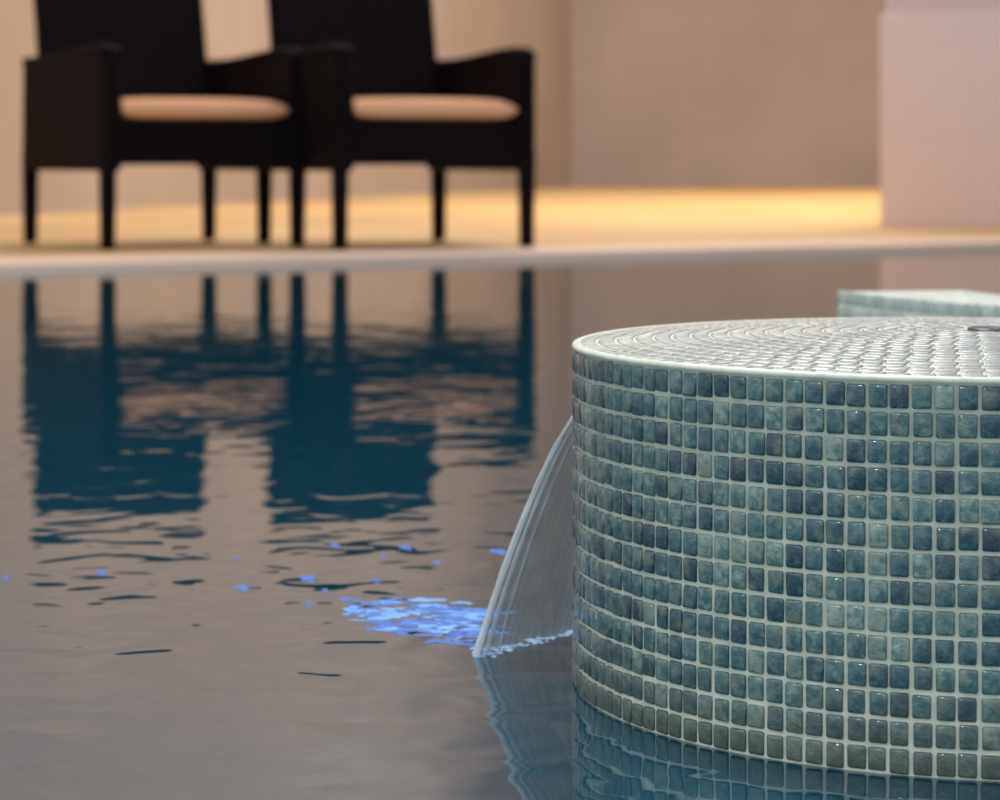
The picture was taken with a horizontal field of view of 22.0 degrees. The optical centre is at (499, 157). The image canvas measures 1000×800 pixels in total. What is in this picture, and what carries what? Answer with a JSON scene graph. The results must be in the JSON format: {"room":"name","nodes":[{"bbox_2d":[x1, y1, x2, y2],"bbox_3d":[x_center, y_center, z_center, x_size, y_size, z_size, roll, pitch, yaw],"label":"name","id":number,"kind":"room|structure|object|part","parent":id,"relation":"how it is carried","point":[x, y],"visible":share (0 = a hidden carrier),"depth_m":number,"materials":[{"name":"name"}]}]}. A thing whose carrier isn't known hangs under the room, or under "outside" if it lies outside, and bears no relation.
{"room":"indoor swimming pool","nodes":[
{"label":"indoor swimming pool","id":0,"kind":"room"},
{"bbox_2d":[0,0,571,214],"bbox_3d":[-2.154,-3.050,14.150,0.202,7.300,22.046,0,0,14],"label":"wall","id":1,"kind":"structure","parent":0,"point":[233,28],"depth_m":16.70,"materials":[{"name":"paint"}]},
{"bbox_2d":[0,249,999,799],"bbox_3d":[2.365,0.300,5.469,13.230,0.001,14.938,0,0,0],"label":"pool water","id":2,"kind":"object","parent":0,"point":[160,428],"depth_m":2.08,"materials":[{"name":"blue liquid"}]},
{"bbox_2d":[2,543,572,656],"bbox_3d":[-0.077,0.300,1.817,0.464,0.001,0.341,0,0,40],"label":"light reflection","id":3,"kind":"object","parent":2,"relation":"on","point":[470,616],"visible":0.9,"depth_m":1.68,"materials":[{"name":"blue liquid"}]},
{"bbox_2d":[572,317,999,781],"bbox_3d":[0.280,0.229,1.470,0.478,0.262,0.478,0,0,0],"label":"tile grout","id":4,"kind":"structure","parent":2,"relation":"in","point":[861,378],"depth_m":1.27,"materials":[{"name":"beige tile"}]},
{"bbox_2d":[572,349,999,779],"bbox_3d":[0.280,0.218,1.470,0.478,0.217,0.478,0,0,32],"label":"tiles","id":5,"kind":"structure","parent":4,"relation":"attached to","point":[640,404],"depth_m":1.28,"materials":[{"name":"teal tile"}]},
{"bbox_2d":[581,317,999,376],"bbox_3d":[0.280,0.102,1.470,0.469,0.009,0.469,0,0,9],"label":"column top","id":6,"kind":"object","parent":4,"relation":"on","point":[876,342],"depth_m":1.39,"materials":[{"name":"tile"}]},
{"bbox_2d":[967,326,999,331],"bbox_3d":[0.280,0.111,1.470,0.026,0.029,0.026,0,0,0],"label":"outlet ring","id":7,"kind":"object","parent":4,"relation":"on","point":[968,328],"visible":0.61,"depth_m":1.46,"materials":[{"name":"grey metal"}]},
{"bbox_2d":[972,327,999,328],"bbox_3d":[0.280,0.097,1.470,0.020,0.001,0.020,0,0,0],"label":"outlet hole","id":8,"kind":"object","parent":7,"relation":"in","point":[972,327],"visible":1,"depth_m":1.47,"materials":[{"name":"black"}]},
{"bbox_2d":[838,290,999,317],"bbox_3d":[0.774,0.239,2.183,1.078,0.221,0.355,0,0,25],"label":"ledge","id":9,"kind":"object","parent":2,"relation":"on","point":[943,303],"visible":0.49,"depth_m":2.38,"materials":[{"name":"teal tile"}]},
{"bbox_2d":[0,187,999,257],"bbox_3d":[2.000,0.440,15.109,14.000,0.320,20.182,0,0,0],"label":"floor","id":10,"kind":"structure","parent":0,"point":[564,216],"depth_m":10.99,"materials":[{"name":"beige stone"}]},
{"bbox_2d":[20,0,305,249],"bbox_3d":[-1.105,-0.172,8.324,0.692,0.905,0.832,0,0,-29],"label":"wicker armchair","id":11,"kind":"object","parent":10,"relation":"on","point":[109,85],"visible":0.98,"depth_m":8.14,"materials":[{"name":"wicker"}]},
{"bbox_3d":[-1.549,0.130,8.474,0.047,0.300,0.047,0,0,-29],"label":"leg","id":12,"kind":"part","parent":11,"relation":"part of","materials":[{"name":"wicker"}]},
{"bbox_3d":[-1.366,-0.150,8.157,0.062,0.380,0.780,0,0,-29],"label":"arm","id":13,"kind":"part","parent":11,"relation":"part of","materials":[{"name":"wicker"}]},
{"bbox_3d":[-1.196,0.130,7.832,0.047,0.300,0.047,0,0,-29],"label":"leg","id":14,"kind":"part","parent":11,"relation":"part of","materials":[{"name":"wicker"}]},
{"bbox_3d":[-1.267,-0.352,8.608,0.590,0.545,0.177,0,0,-29],"label":"backrest","id":15,"kind":"part","parent":11,"relation":"part of","materials":[{"name":"wicker"}]},
{"bbox_3d":[-1.093,-0.040,8.302,0.640,0.150,0.748,0,0,-29],"label":"seat frame","id":16,"kind":"part","parent":11,"relation":"part of","materials":[{"name":"wicker"}]},
{"bbox_2d":[121,98,288,120],"bbox_3d":[-1.061,-0.153,8.244,0.554,0.076,0.650,0,0,-29],"label":"seat cushion","id":17,"kind":"object","parent":11,"relation":"on","point":[132,109],"depth_m":7.97,"materials":[{"name":"fabric"}]},
{"bbox_3d":[-0.994,0.130,8.779,0.047,0.300,0.047,0,0,-29],"label":"leg","id":18,"kind":"part","parent":11,"relation":"part of","materials":[{"name":"wicker"}]},
{"bbox_3d":[-0.824,-0.150,8.454,0.062,0.380,0.780,0,0,-29],"label":"arm","id":19,"kind":"part","parent":11,"relation":"part of","materials":[{"name":"wicker"}]},
{"bbox_3d":[-0.641,0.130,8.137,0.047,0.300,0.047,0,0,-29],"label":"leg","id":20,"kind":"part","parent":11,"relation":"part of","materials":[{"name":"wicker"}]},
{"bbox_2d":[256,0,536,249],"bbox_3d":[-0.357,-0.172,8.310,0.682,0.905,0.832,0,0,-24],"label":"wicker armchair","id":21,"kind":"object","parent":10,"relation":"on","point":[374,89],"visible":0.86,"depth_m":8.06,"materials":[{"name":"wicker"}]},
{"bbox_3d":[-0.780,0.130,8.503,0.047,0.300,0.047,0,0,-24],"label":"leg","id":22,"kind":"part","parent":21,"relation":"part of","materials":[{"name":"wicker"}]},
{"bbox_3d":[-0.627,-0.150,8.170,0.062,0.380,0.780,0,0,-23],"label":"arm","id":23,"kind":"part","parent":21,"relation":"part of","materials":[{"name":"wicker"}]},
{"bbox_3d":[-0.488,0.130,7.831,0.047,0.300,0.047,0,0,-23],"label":"leg","id":24,"kind":"part","parent":21,"relation":"part of","materials":[{"name":"wicker"}]},
{"bbox_3d":[-0.492,-0.352,8.608,0.580,0.545,0.177,0,0,-23],"label":"backrest","id":25,"kind":"part","parent":21,"relation":"part of","materials":[{"name":"wicker"}]},
{"bbox_3d":[-0.347,-0.040,8.288,0.630,0.150,0.748,0,0,-24],"label":"seat frame","id":26,"kind":"part","parent":21,"relation":"part of","materials":[{"name":"wicker"}]},
{"bbox_2d":[353,98,517,120],"bbox_3d":[-0.320,-0.153,8.227,0.544,0.076,0.650,0,0,-24],"label":"seat cushion","id":27,"kind":"object","parent":21,"relation":"on","point":[364,109],"depth_m":7.94,"materials":[{"name":"fabric"}]},
{"bbox_3d":[-0.209,0.130,8.752,0.047,0.300,0.047,0,0,-24],"label":"leg","id":28,"kind":"part","parent":21,"relation":"part of","materials":[{"name":"wicker"}]},
{"bbox_3d":[-0.069,-0.150,8.412,0.062,0.380,0.780,0,0,-23],"label":"arm","id":29,"kind":"part","parent":21,"relation":"part of","materials":[{"name":"wicker"}]},
{"bbox_3d":[0.084,0.130,8.079,0.047,0.300,0.047,0,0,-23],"label":"leg","id":30,"kind":"part","parent":21,"relation":"part of","materials":[{"name":"wicker"}]},
{"bbox_2d":[0,237,999,272],"bbox_3d":[2.000,0.440,8.968,16.584,0.321,0.429,0,0,-31],"label":"pool edge","id":31,"kind":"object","parent":10,"relation":"attached to","point":[163,261],"depth_m":7.56,"materials":[{"name":"stone"}]},
{"bbox_2d":[881,12,999,227],"bbox_3d":[2.129,-0.150,10.613,1.100,0.860,0.800,0,0,9],"label":"pillar","id":32,"kind":"structure","parent":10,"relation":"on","point":[940,72],"depth_m":10.26,"materials":[{"name":"pink paint"}]},
{"bbox_2d":[886,0,999,12],"bbox_3d":[2.129,-3.640,10.613,1.060,6.120,0.760,0,0,9],"label":"shaft","id":33,"kind":"object","parent":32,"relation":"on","point":[892,6],"visible":0.46,"depth_m":10.28,"materials":[{"name":"pink paint"}]},
{"bbox_2d":[572,0,885,186],"bbox_3d":[4.945,-3.050,24.900,8.510,7.300,0.200,0,0,0],"label":"wall","id":34,"kind":"structure","parent":0,"point":[666,93],"depth_m":24.80,"materials":[{"name":"paint"}]},
{"bbox_3d":[0.096,0.147,1.594,0.105,0.003,0.151,0,0,0],"label":"spout lip","id":35,"kind":"object","parent":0,"visible":0},
{"bbox_2d":[472,415,573,655],"bbox_3d":[0.057,0.222,1.585,0.072,0.157,0.148,0,0,39],"label":"cascade","id":36,"kind":"object","parent":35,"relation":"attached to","point":[481,639],"visible":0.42,"depth_m":1.55,"materials":[{"name":"white"}]}
]}

